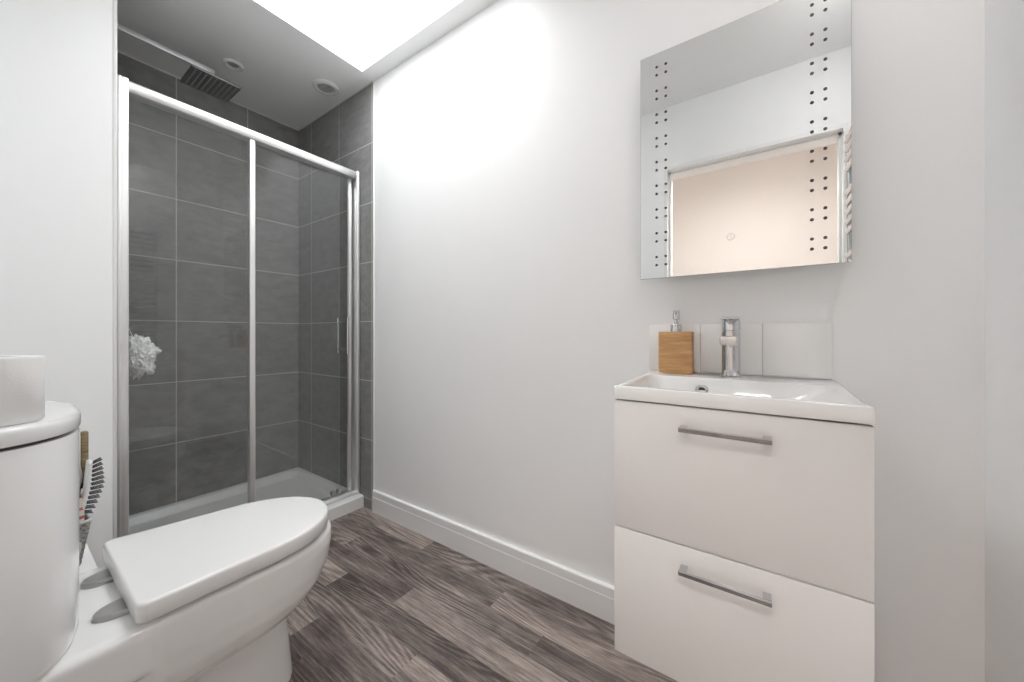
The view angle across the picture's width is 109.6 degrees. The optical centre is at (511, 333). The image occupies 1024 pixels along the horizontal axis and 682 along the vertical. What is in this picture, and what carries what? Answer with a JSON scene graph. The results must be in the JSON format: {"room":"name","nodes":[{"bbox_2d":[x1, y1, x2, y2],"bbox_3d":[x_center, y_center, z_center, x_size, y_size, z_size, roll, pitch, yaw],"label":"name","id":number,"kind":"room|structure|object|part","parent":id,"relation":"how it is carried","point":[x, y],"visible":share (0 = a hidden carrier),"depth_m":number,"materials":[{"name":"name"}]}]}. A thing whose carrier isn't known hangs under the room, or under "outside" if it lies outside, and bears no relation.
{"room":"bathroom","nodes":[
{"label":"bathroom","id":0,"kind":"room"},
{"bbox_2d":[0,0,112,567],"bbox_3d":[-1.855,-0.442,1.400,0.765,2.907,0.318,0,0,35],"label":"wall","id":1,"kind":"structure","parent":0,"point":[56,56],"depth_m":1.22,"materials":[{"name":"white paint"}]},
{"bbox_2d":[113,0,116,538],"bbox_3d":[-1.452,-0.216,1.320,0.014,2.457,0.012,0,0,35],"label":"trim","id":2,"kind":"structure","parent":1,"relation":"attached to","point":[114,1],"depth_m":1.31,"materials":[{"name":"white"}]},
{"bbox_2d":[117,52,298,515],"bbox_3d":[-1.927,-0.442,2.056,0.100,2.907,1.314,0,0,35],"label":"wall","id":3,"kind":"structure","parent":0,"point":[188,178],"depth_m":2.13,"materials":[{"name":"grey tile"}]},
{"bbox_2d":[117,50,372,130],"bbox_3d":[-1.435,-1.442,1.910,0.876,0.006,0.984,0,0,35],"label":"trim","id":4,"kind":"structure","parent":3,"relation":"attached to","point":[117,50],"depth_m":2.23,"materials":[{"name":"white tile"}]},
{"bbox_2d":[117,0,496,129],"bbox_3d":[-0.628,-1.670,1.113,3.310,0.450,1.584,0,0,35],"label":"ceiling","id":5,"kind":"structure","parent":0,"point":[282,46],"depth_m":1.83,"materials":[{"name":"white paint"}]},
{"bbox_2d":[222,58,243,71],"bbox_3d":[-1.494,-1.439,1.935,0.094,0.012,0.094,0,0,35],"label":"recessed light","id":6,"kind":"object","parent":5,"relation":"in","point":[231,64],"visible":1,"depth_m":1.93,"materials":[{"name":"white plastic"}]},
{"bbox_3d":[-1.494,-1.442,1.935,0.048,0.003,0.048,0,0,35],"label":"bulb","id":7,"kind":"part","parent":6,"relation":"part of","materials":[{"name":"grey glass"}]},
{"bbox_2d":[312,79,338,95],"bbox_3d":[-1.090,-1.439,2.115,0.140,0.012,0.140,0,0,35],"label":"ceiling vent","id":8,"kind":"object","parent":5,"relation":"in","point":[325,87],"visible":1,"depth_m":2.11,"materials":[{"name":"plastic"}]},
{"bbox_2d":[317,84,334,93],"bbox_3d":[-1.090,-1.441,2.115,0.085,0.006,0.079,0,0,35],"label":"grille","id":9,"kind":"object","parent":8,"relation":"attached to","point":[321,88],"depth_m":2.12,"materials":[{"name":"grey plastic"}]},
{"bbox_2d":[287,507,677,681],"bbox_3d":[-0.351,1.042,0.881,2.420,0.061,1.450,0,0,35],"label":"floor","id":10,"kind":"structure","parent":0,"point":[388,601],"depth_m":1.26,"materials":[{"name":"grey wood"}]},
{"bbox_2d":[79,543,97,573],"bbox_3d":[-1.339,0.806,0.985,0.557,0.412,0.222,0,0,35],"label":"boxing","id":11,"kind":"structure","parent":10,"relation":"on","point":[88,563],"depth_m":0.95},
{"bbox_2d":[79,509,92,565],"bbox_3d":[-1.158,0.539,0.922,0.107,0.122,0.107,0,0,35],"label":"basket","id":12,"kind":"object","parent":11,"relation":"on","point":[84,526],"visible":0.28,"depth_m":0.93,"materials":[{"name":"grey wicker"}]},
{"bbox_2d":[79,464,81,488],"bbox_3d":[-1.144,0.455,0.923,0.028,0.278,0.058,0,0,35],"label":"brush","id":13,"kind":"object","parent":12,"relation":"in","point":[80,469],"visible":0.07,"depth_m":0.94,"materials":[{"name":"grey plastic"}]},
{"bbox_2d":[79,492,84,554],"bbox_3d":[-1.114,0.484,0.914,0.010,0.160,0.041,0,0,35],"label":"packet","id":14,"kind":"object","parent":12,"relation":"in","point":[81,510],"visible":0.25,"depth_m":0.92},
{"bbox_2d":[79,431,88,492],"bbox_3d":[-1.150,0.427,0.951,0.022,0.334,0.044,0,0,35],"label":"wooden brush","id":15,"kind":"object","parent":12,"relation":"in","point":[84,435],"visible":0.34,"depth_m":0.95,"materials":[{"name":"brown wood"}]},
{"bbox_2d":[81,457,104,513],"bbox_3d":[-1.113,0.463,0.935,0.036,0.265,0.076,0,0,35],"label":"hairbrush","id":16,"kind":"object","parent":12,"relation":"in","point":[89,466],"visible":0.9,"depth_m":0.94,"materials":[{"name":"white plastic"}]},
{"bbox_2d":[0,401,330,681],"bbox_3d":[-0.808,0.581,0.908,0.424,0.862,0.696,0,0,35],"label":"toilet","id":17,"kind":"object","parent":10,"relation":"on","point":[210,597],"visible":1,"depth_m":0.75,"materials":[{"name":"white ceramic"}]},
{"bbox_2d":[0,355,44,426],"bbox_3d":[-0.863,0.093,0.602,0.103,0.111,0.103,0,0,35],"label":"toilet roll","id":18,"kind":"object","parent":17,"relation":"on","point":[22,377],"visible":1,"depth_m":0.60,"materials":[{"name":"paper"}]},
{"bbox_3d":[-0.958,0.165,0.690,0.424,0.030,0.166,0,0,35],"label":"cistern lid","id":19,"kind":"part","parent":17,"relation":"part of","materials":[{"name":"white ceramic"}]},
{"bbox_3d":[-0.757,0.558,1.000,0.389,0.055,0.460,0,0,35],"label":"lid","id":20,"kind":"part","parent":17,"relation":"part of","materials":[{"name":"white plastic"}]},
{"bbox_2d":[129,467,363,534],"bbox_3d":[-1.471,0.978,1.935,0.786,0.068,0.982,0,0,35],"label":"shower tray","id":21,"kind":"object","parent":10,"relation":"on","point":[295,482],"visible":0.36,"depth_m":2.11,"materials":[{"name":"white ceramic"}]},
{"bbox_2d":[117,74,359,537],"bbox_3d":[-1.216,-0.010,1.759,0.113,1.904,0.976,0,0,35],"label":"shower door frame","id":22,"kind":"structure","parent":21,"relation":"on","point":[126,89],"depth_m":1.69,"materials":[{"name":"metal"}]},
{"bbox_3d":[-1.204,-0.938,1.750,0.054,0.046,0.974,0,0,35],"label":"rail","id":23,"kind":"part","parent":22,"relation":"part of","materials":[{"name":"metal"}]},
{"bbox_3d":[-1.206,0.931,1.751,0.050,0.022,0.974,0,0,35],"label":"rail","id":24,"kind":"part","parent":22,"relation":"part of","materials":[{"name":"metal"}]},
{"bbox_3d":[-0.982,0.009,2.097,0.113,0.206,0.013,0,0,35],"label":"handle","id":25,"kind":"part","parent":22,"relation":"part of","materials":[{"name":"silver metal"}]},
{"bbox_2d":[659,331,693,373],"bbox_3d":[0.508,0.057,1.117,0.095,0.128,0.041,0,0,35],"label":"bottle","id":26,"kind":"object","parent":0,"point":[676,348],"depth_m":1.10,"materials":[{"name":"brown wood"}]},
{"bbox_2d":[374,0,984,681],"bbox_3d":[-0.205,-0.442,1.724,3.310,2.907,0.100,0,0,35],"label":"wall","id":27,"kind":"structure","parent":0,"point":[512,303],"depth_m":1.29,"materials":[{"name":"white paint"}]},
{"bbox_2d":[299,83,372,509],"bbox_3d":[-1.153,-0.216,2.316,0.876,2.457,0.005,0,0,35],"label":"tiled wall","id":28,"kind":"structure","parent":27,"relation":"attached to","point":[343,136],"depth_m":2.31,"materials":[{"name":"grey tile"}]},
{"bbox_2d":[373,81,373,489],"bbox_3d":[-0.791,-0.216,2.064,0.006,2.457,0.007,0,0,35],"label":"trim","id":29,"kind":"structure","parent":27,"relation":"attached to","point":[373,81],"depth_m":2.06,"materials":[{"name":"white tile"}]},
{"bbox_2d":[372,489,614,624],"bbox_3d":[0.125,0.950,1.425,2.226,0.123,0.015,0,0,35],"label":"baseboard","id":30,"kind":"structure","parent":27,"relation":"attached to","point":[593,596],"depth_m":1.51,"materials":[{"name":"white wood"}]},
{"bbox_2d":[649,323,831,378],"bbox_3d":[0.644,0.044,1.069,0.456,0.146,0.009,0,0,35],"label":"backsplash","id":31,"kind":"structure","parent":27,"relation":"attached to","point":[804,350],"depth_m":1.01,"materials":[{"name":"tile"}]},
{"bbox_2d":[615,399,874,681],"bbox_3d":[0.536,0.459,0.892,0.451,0.606,0.423,0,0,35],"label":"vanity unit","id":32,"kind":"object","parent":27,"relation":"attached to","point":[745,541],"visible":0.98,"depth_m":0.72,"materials":[{"name":"white paint"}]},
{"bbox_3d":[0.426,0.506,0.730,0.162,0.010,0.030,0,0,35],"label":"handle","id":33,"kind":"part","parent":32,"relation":"part of","materials":[{"name":"silver metal"}]},
{"bbox_3d":[0.426,0.203,0.730,0.162,0.010,0.030,0,0,35],"label":"handle","id":34,"kind":"part","parent":32,"relation":"part of","materials":[{"name":"silver metal"}]},
{"bbox_2d":[614,370,875,424],"bbox_3d":[0.543,0.165,0.903,0.453,0.096,0.394,0,0,35],"label":"washbasin","id":35,"kind":"object","parent":32,"relation":"in","point":[792,397],"visible":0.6,"depth_m":0.82,"materials":[{"name":"white ceramic"}]},
{"bbox_2d":[659,310,693,373],"bbox_3d":[0.502,0.024,1.109,0.095,0.193,0.060,0,0,35],"label":"soap dispenser","id":36,"kind":"object","parent":35,"relation":"on","point":[676,347],"visible":1,"depth_m":1.10,"materials":[{"name":"brown wood"}]},
{"bbox_2d":[720,317,741,377],"bbox_3d":[0.596,0.038,0.986,0.052,0.167,0.116,0,0,35],"label":"tap","id":37,"kind":"object","parent":35,"relation":"on","point":[731,326],"visible":1,"depth_m":0.99,"materials":[{"name":"silver metal"}]},
{"bbox_3d":[0.589,0.021,0.976,0.041,0.030,0.090,0,0,35],"label":"spout","id":38,"kind":"part","parent":37,"relation":"part of","materials":[{"name":"silver metal"}]},
{"bbox_3d":[0.603,-0.043,0.996,0.045,0.006,0.084,0,0,35],"label":"lever","id":39,"kind":"part","parent":37,"relation":"part of","materials":[{"name":"silver metal"}]},
{"bbox_3d":[0.438,0.612,0.751,0.451,0.300,0.018,0,0,35],"label":"drawer","id":40,"kind":"part","parent":32,"relation":"part of","materials":[{"name":"white paint"}]},
{"bbox_2d":[640,0,851,279],"bbox_3d":[0.637,-0.530,1.046,0.503,0.709,0.056,0,0,35],"label":"mirror","id":41,"kind":"object","parent":27,"relation":"attached to","point":[746,121],"visible":1,"depth_m":1.00,"materials":[{"name":"silver mirror"}]},
{"bbox_2d":[985,0,1023,681],"bbox_3d":[0.663,-0.442,0.159,0.100,2.907,1.484,0,0,35],"label":"wall","id":42,"kind":"structure","parent":0,"point":[1004,19],"depth_m":0.74,"materials":[{"name":"white paint"}]},
{"bbox_3d":[-1.768,-0.216,1.537,0.753,2.457,0.008,0,0,35],"label":"wall","id":43,"kind":"structure","parent":0,"visible":0},
{"bbox_2d":[117,23,240,101],"bbox_3d":[-1.645,-1.339,1.756,0.192,0.106,0.492,0,0,35],"label":"shower","id":44,"kind":"object","parent":43,"relation":"attached to","point":[199,76],"visible":0.97,"depth_m":1.82,"materials":[{"name":"metal"}]},
{"bbox_3d":[-1.669,-1.363,1.722,0.020,0.022,0.396,0,0,35],"label":"arm","id":45,"kind":"part","parent":44,"relation":"part of","materials":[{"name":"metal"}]},
{"bbox_3d":[-1.562,-1.295,1.875,0.192,0.010,0.202,0,0,35],"label":"head plate","id":46,"kind":"part","parent":44,"relation":"part of","materials":[{"name":"metal"}]},
{"bbox_3d":[-1.557,-0.105,1.413,0.032,0.032,0.028,0,0,35],"label":"wall hook","id":47,"kind":"object","parent":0,"visible":0},
{"bbox_2d":[129,329,161,380],"bbox_3d":[-1.522,0.042,1.461,0.138,0.301,0.133,0,0,-10],"label":"sponge","id":48,"kind":"object","parent":47,"relation":"hanging from","point":[142,353],"visible":0.68,"depth_m":1.45,"materials":[{"name":"white fabric"}]}
]}

